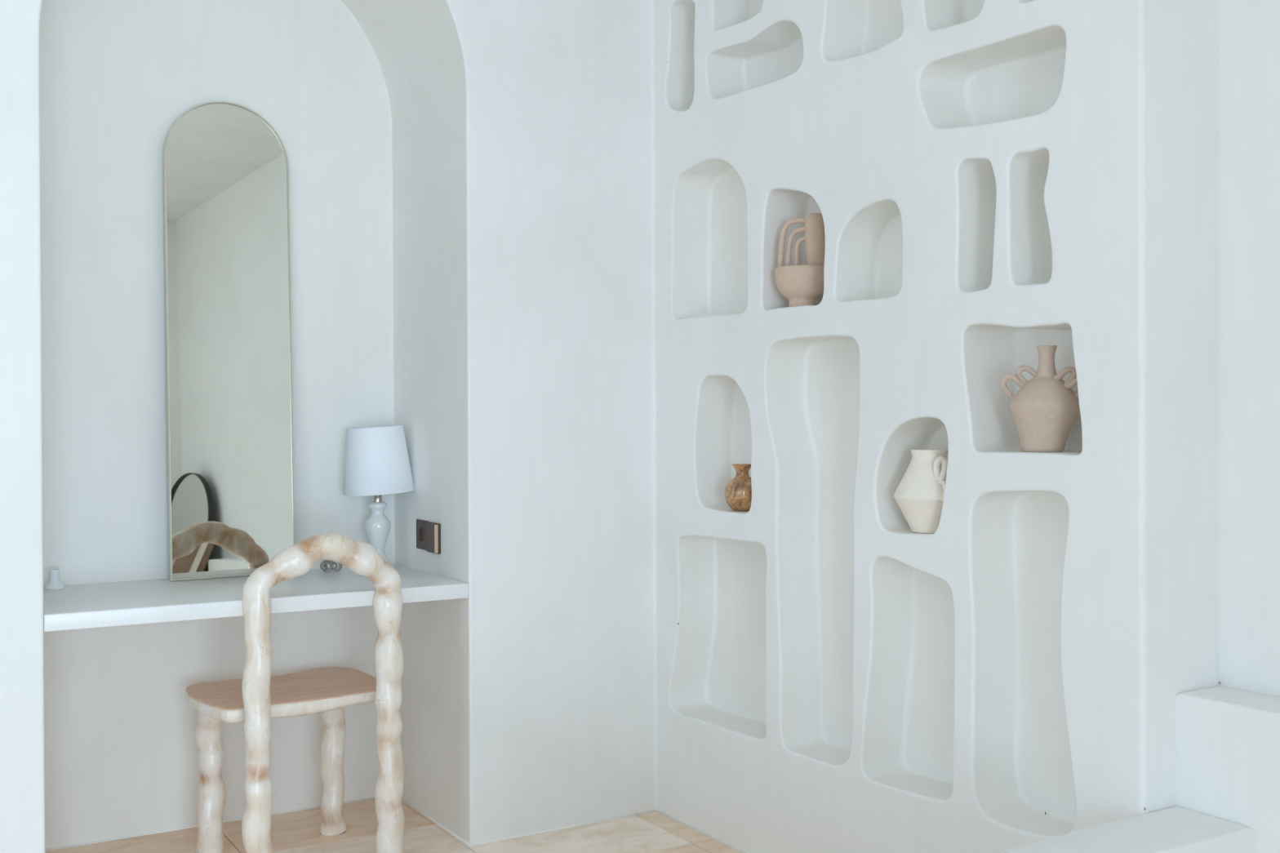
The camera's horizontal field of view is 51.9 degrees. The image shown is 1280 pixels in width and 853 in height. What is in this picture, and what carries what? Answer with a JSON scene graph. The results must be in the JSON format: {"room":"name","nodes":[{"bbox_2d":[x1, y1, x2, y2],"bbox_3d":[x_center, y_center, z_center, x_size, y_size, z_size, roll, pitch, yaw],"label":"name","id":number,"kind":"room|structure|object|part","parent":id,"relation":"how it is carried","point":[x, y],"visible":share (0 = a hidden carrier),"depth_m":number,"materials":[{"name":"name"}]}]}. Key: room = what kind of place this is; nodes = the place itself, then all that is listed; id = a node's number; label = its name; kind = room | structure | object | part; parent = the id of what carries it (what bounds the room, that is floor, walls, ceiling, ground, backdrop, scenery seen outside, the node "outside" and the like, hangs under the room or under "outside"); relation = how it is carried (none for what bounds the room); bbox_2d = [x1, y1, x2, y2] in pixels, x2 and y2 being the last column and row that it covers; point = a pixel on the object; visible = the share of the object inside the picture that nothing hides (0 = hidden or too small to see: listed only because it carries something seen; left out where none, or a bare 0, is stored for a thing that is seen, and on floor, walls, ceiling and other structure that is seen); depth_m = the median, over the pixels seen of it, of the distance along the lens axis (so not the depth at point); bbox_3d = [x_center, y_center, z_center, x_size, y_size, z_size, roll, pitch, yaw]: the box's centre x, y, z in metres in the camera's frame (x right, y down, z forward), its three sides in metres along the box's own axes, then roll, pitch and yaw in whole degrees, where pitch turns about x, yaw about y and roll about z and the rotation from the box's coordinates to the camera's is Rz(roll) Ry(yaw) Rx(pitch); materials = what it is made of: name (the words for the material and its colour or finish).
{"room":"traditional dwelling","nodes":[
{"label":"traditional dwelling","id":0,"kind":"room"},
{"bbox_2d":[0,0,653,852],"bbox_3d":[-1.992,-0.268,3.193,4.440,2.950,0.597,0,0,-31],"label":"wall","id":1,"kind":"structure","parent":0,"point":[470,180],"depth_m":3.89,"materials":[{"name":"paint"}]},
{"bbox_2d":[44,796,374,851],"bbox_3d":[-1.270,1.200,3.984,1.114,0.008,0.008,0,0,-31],"label":"trim","id":2,"kind":"structure","parent":1,"relation":"attached to","point":[307,808],"depth_m":3.90,"materials":[{"name":"white paint"}]},
{"bbox_2d":[43,564,468,631],"bbox_3d":[-1.118,0.472,3.724,1.112,0.042,0.596,0,0,-31],"label":"desk","id":3,"kind":"object","parent":1,"relation":"attached to","point":[111,604],"visible":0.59,"depth_m":3.55,"materials":[{"name":"paint"}]},
{"bbox_2d":[44,568,65,590],"bbox_3d":[-1.633,0.427,3.671,0.054,0.055,0.054,0,0,-31],"label":"holder","id":4,"kind":"object","parent":3,"relation":"on","point":[54,584],"visible":1,"depth_m":3.66,"materials":[{"name":"white ceramic"}]},
{"bbox_2d":[163,101,295,581],"bbox_3d":[-1.230,-0.265,3.956,0.372,1.429,0.067,0,0,-34],"label":"arched mirror","id":5,"kind":"object","parent":3,"relation":"on","point":[228,327],"visible":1,"depth_m":3.95,"materials":[{"name":"clear glass"}]},
{"bbox_2d":[320,560,342,571],"bbox_3d":[-0.949,0.426,4.048,0.073,0.041,0.048,0,0,-31],"label":"bundle","id":6,"kind":"object","parent":3,"relation":"on","point":[324,563],"visible":0.88,"depth_m":4.04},
{"bbox_2d":[342,425,414,568],"bbox_3d":[-0.814,0.221,4.104,0.219,0.451,0.219,0,0,-31],"label":"table lamp","id":7,"kind":"object","parent":3,"relation":"on","point":[377,462],"visible":0.87,"depth_m":4.02,"materials":[{"name":"white fabric"}]},
{"bbox_2d":[373,494,382,502],"bbox_3d":[-0.817,0.194,4.101,0.025,0.086,0.025,0,0,-31],"label":"socket","id":8,"kind":"object","parent":7,"relation":"attached to","point":[376,498],"depth_m":4.09,"materials":[{"name":"silver metal"}]},
{"bbox_3d":[-0.820,0.103,4.100,0.219,0.205,0.219,-5,3,-31],"label":"lamp shade","id":9,"kind":"part","parent":7,"relation":"part of","materials":[{"name":"white fabric"}]},
{"bbox_2d":[416,519,428,550],"bbox_3d":[-0.671,0.333,4.052,0.006,0.090,0.090,0,0,-31],"label":"wall socket","id":10,"kind":"object","parent":1,"relation":"attached to","point":[420,524],"visible":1,"depth_m":4.06,"materials":[{"name":"brown plastic"}]},
{"bbox_2d":[426,521,440,554],"bbox_3d":[-0.626,0.336,3.968,0.017,0.091,0.091,0,0,-31],"label":"light switch","id":11,"kind":"object","parent":1,"relation":"attached to","point":[433,530],"visible":1,"depth_m":3.94,"materials":[{"name":"brown plastic"}]},
{"bbox_2d":[401,798,470,845],"bbox_3d":[-0.639,1.197,4.016,0.008,0.008,0.597,0,0,-31],"label":"trim","id":12,"kind":"structure","parent":1,"relation":"attached to","point":[402,799],"depth_m":3.97,"materials":[{"name":"white paint"}]},
{"bbox_2d":[470,810,656,845],"bbox_3d":[-0.217,1.196,3.923,0.626,0.008,0.008,0,0,-31],"label":"trim","id":13,"kind":"structure","parent":1,"relation":"attached to","point":[650,811],"depth_m":3.91,"materials":[{"name":"white paint"}]},
{"bbox_2d":[650,0,657,810],"bbox_3d":[0.043,-0.271,4.070,0.014,2.930,0.003,0,0,14],"label":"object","id":14,"kind":"structure","parent":1,"relation":"attached to","point":[652,2],"depth_m":4.07,"materials":[{"name":"paint"}]},
{"bbox_2d":[44,798,741,852],"bbox_3d":[-0.077,1.220,0.272,4.674,0.005,7.647,0,0,-31],"label":"floor","id":15,"kind":"structure","parent":0,"point":[299,831],"depth_m":3.81,"materials":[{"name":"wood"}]},
{"bbox_2d":[184,532,404,852],"bbox_3d":[-0.980,0.744,3.711,0.543,0.922,0.574,0,0,-31],"label":"carved chair","id":16,"kind":"object","parent":15,"relation":"on","point":[257,698],"visible":1,"depth_m":3.58,"materials":[{"name":"beige stone"}]},
{"bbox_3d":[-1.209,0.981,3.707,0.081,0.448,0.081,0,0,-31],"label":"leg","id":17,"kind":"part","parent":16,"relation":"part of","materials":[{"name":"beige stone"}]},
{"bbox_3d":[-0.996,0.989,3.429,0.082,0.436,0.078,0,0,-31],"label":"leg","id":18,"kind":"part","parent":16,"relation":"part of","materials":[{"name":"beige stone"}]},
{"bbox_3d":[-1.009,0.763,3.757,0.534,0.047,0.461,0,0,-31],"label":"seat","id":19,"kind":"part","parent":16,"relation":"part of","materials":[{"name":"brown wood"}]},
{"bbox_3d":[-0.842,0.553,3.518,0.438,0.539,0.087,0,0,-31],"label":"backrest","id":20,"kind":"part","parent":16,"relation":"part of","materials":[{"name":"beige stone"}]},
{"bbox_3d":[-0.907,0.981,3.887,0.080,0.440,0.076,0,0,-31],"label":"leg","id":21,"kind":"part","parent":16,"relation":"part of","materials":[{"name":"beige stone"}]},
{"bbox_3d":[-0.689,0.972,3.615,0.081,0.458,0.082,0,0,-31],"label":"leg","id":22,"kind":"part","parent":16,"relation":"part of","materials":[{"name":"beige stone"}]},
{"bbox_2d":[1003,686,1279,852],"bbox_3d":[0.972,0.869,1.526,1.534,0.674,1.749,0,0,-31],"label":"staircase","id":23,"kind":"structure","parent":15,"relation":"on","point":[1228,740],"depth_m":2.47,"materials":[{"name":"paint"}]},
{"bbox_2d":[654,0,1220,852],"bbox_3d":[0.608,-0.269,3.380,0.245,2.970,1.814,0,0,-31],"label":"wall","id":24,"kind":"structure","parent":0,"point":[991,183],"depth_m":3.08,"materials":[{"name":"paint"}]},
{"bbox_2d":[656,810,746,852],"bbox_3d":[0.511,1.196,3.323,0.008,0.008,1.780,0,0,-31],"label":"trim","id":25,"kind":"structure","parent":24,"relation":"attached to","point":[658,811],"depth_m":3.86,"materials":[{"name":"white paint"}]},
{"bbox_2d":[724,463,751,511],"bbox_3d":[0.296,0.176,3.794,0.106,0.134,0.106,0,0,4],"label":"stone vase","id":26,"kind":"object","parent":24,"relation":"in","point":[738,491],"visible":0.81,"depth_m":3.76,"materials":[{"name":"brown stone"}]},
{"bbox_2d":[774,264,823,306],"bbox_3d":[0.437,-0.374,3.557,0.148,0.110,0.148,0,0,7],"label":"bowl","id":27,"kind":"object","parent":24,"relation":"in","point":[800,284],"depth_m":3.50,"materials":[{"name":"ceramic"}]},
{"bbox_2d":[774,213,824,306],"bbox_3d":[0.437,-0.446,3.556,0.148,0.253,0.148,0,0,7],"label":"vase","id":28,"kind":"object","parent":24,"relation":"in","point":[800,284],"visible":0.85,"depth_m":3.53,"materials":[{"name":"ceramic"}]},
{"bbox_2d":[893,448,948,533],"bbox_3d":[0.692,0.154,3.143,0.170,0.198,0.175,0,0,12],"label":"jug","id":29,"kind":"object","parent":24,"relation":"in","point":[919,495],"visible":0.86,"depth_m":3.09,"materials":[{"name":"white ceramic"}]},
{"bbox_3d":[0.703,0.104,3.078,0.034,0.070,0.026,0,0,12],"label":"handle","id":30,"kind":"part","parent":29,"relation":"part of","materials":[{"name":"white ceramic"}]},
{"bbox_3d":[0.708,0.150,3.065,0.016,0.052,0.031,0,0,-19],"label":"handle","id":31,"kind":"part","parent":29,"relation":"part of","materials":[{"name":"white ceramic"}]},
{"bbox_2d":[1000,345,1079,452],"bbox_3d":[0.876,-0.060,2.852,0.151,0.230,0.148,0,0,-26],"label":"vase","id":32,"kind":"object","parent":24,"relation":"in","point":[1045,408],"visible":0.98,"depth_m":2.81,"materials":[{"name":"beige ceramic"}]},
{"bbox_3d":[0.825,-0.098,2.862,0.080,0.070,0.028,0,0,17],"label":"handle","id":33,"kind":"part","parent":32,"relation":"part of","materials":[{"name":"beige ceramic"}]},
{"bbox_3d":[0.920,-0.088,2.817,0.066,0.081,0.027,0,0,17],"label":"handle","id":34,"kind":"part","parent":32,"relation":"part of","materials":[{"name":"beige ceramic"}]},
{"bbox_2d":[1217,0,1279,697],"bbox_3d":[1.862,-0.263,1.522,0.001,2.970,2.689,0,0,-31],"label":"wall","id":35,"kind":"structure","parent":0,"point":[1249,30],"depth_m":2.61,"materials":[{"name":"paint"}]}
]}

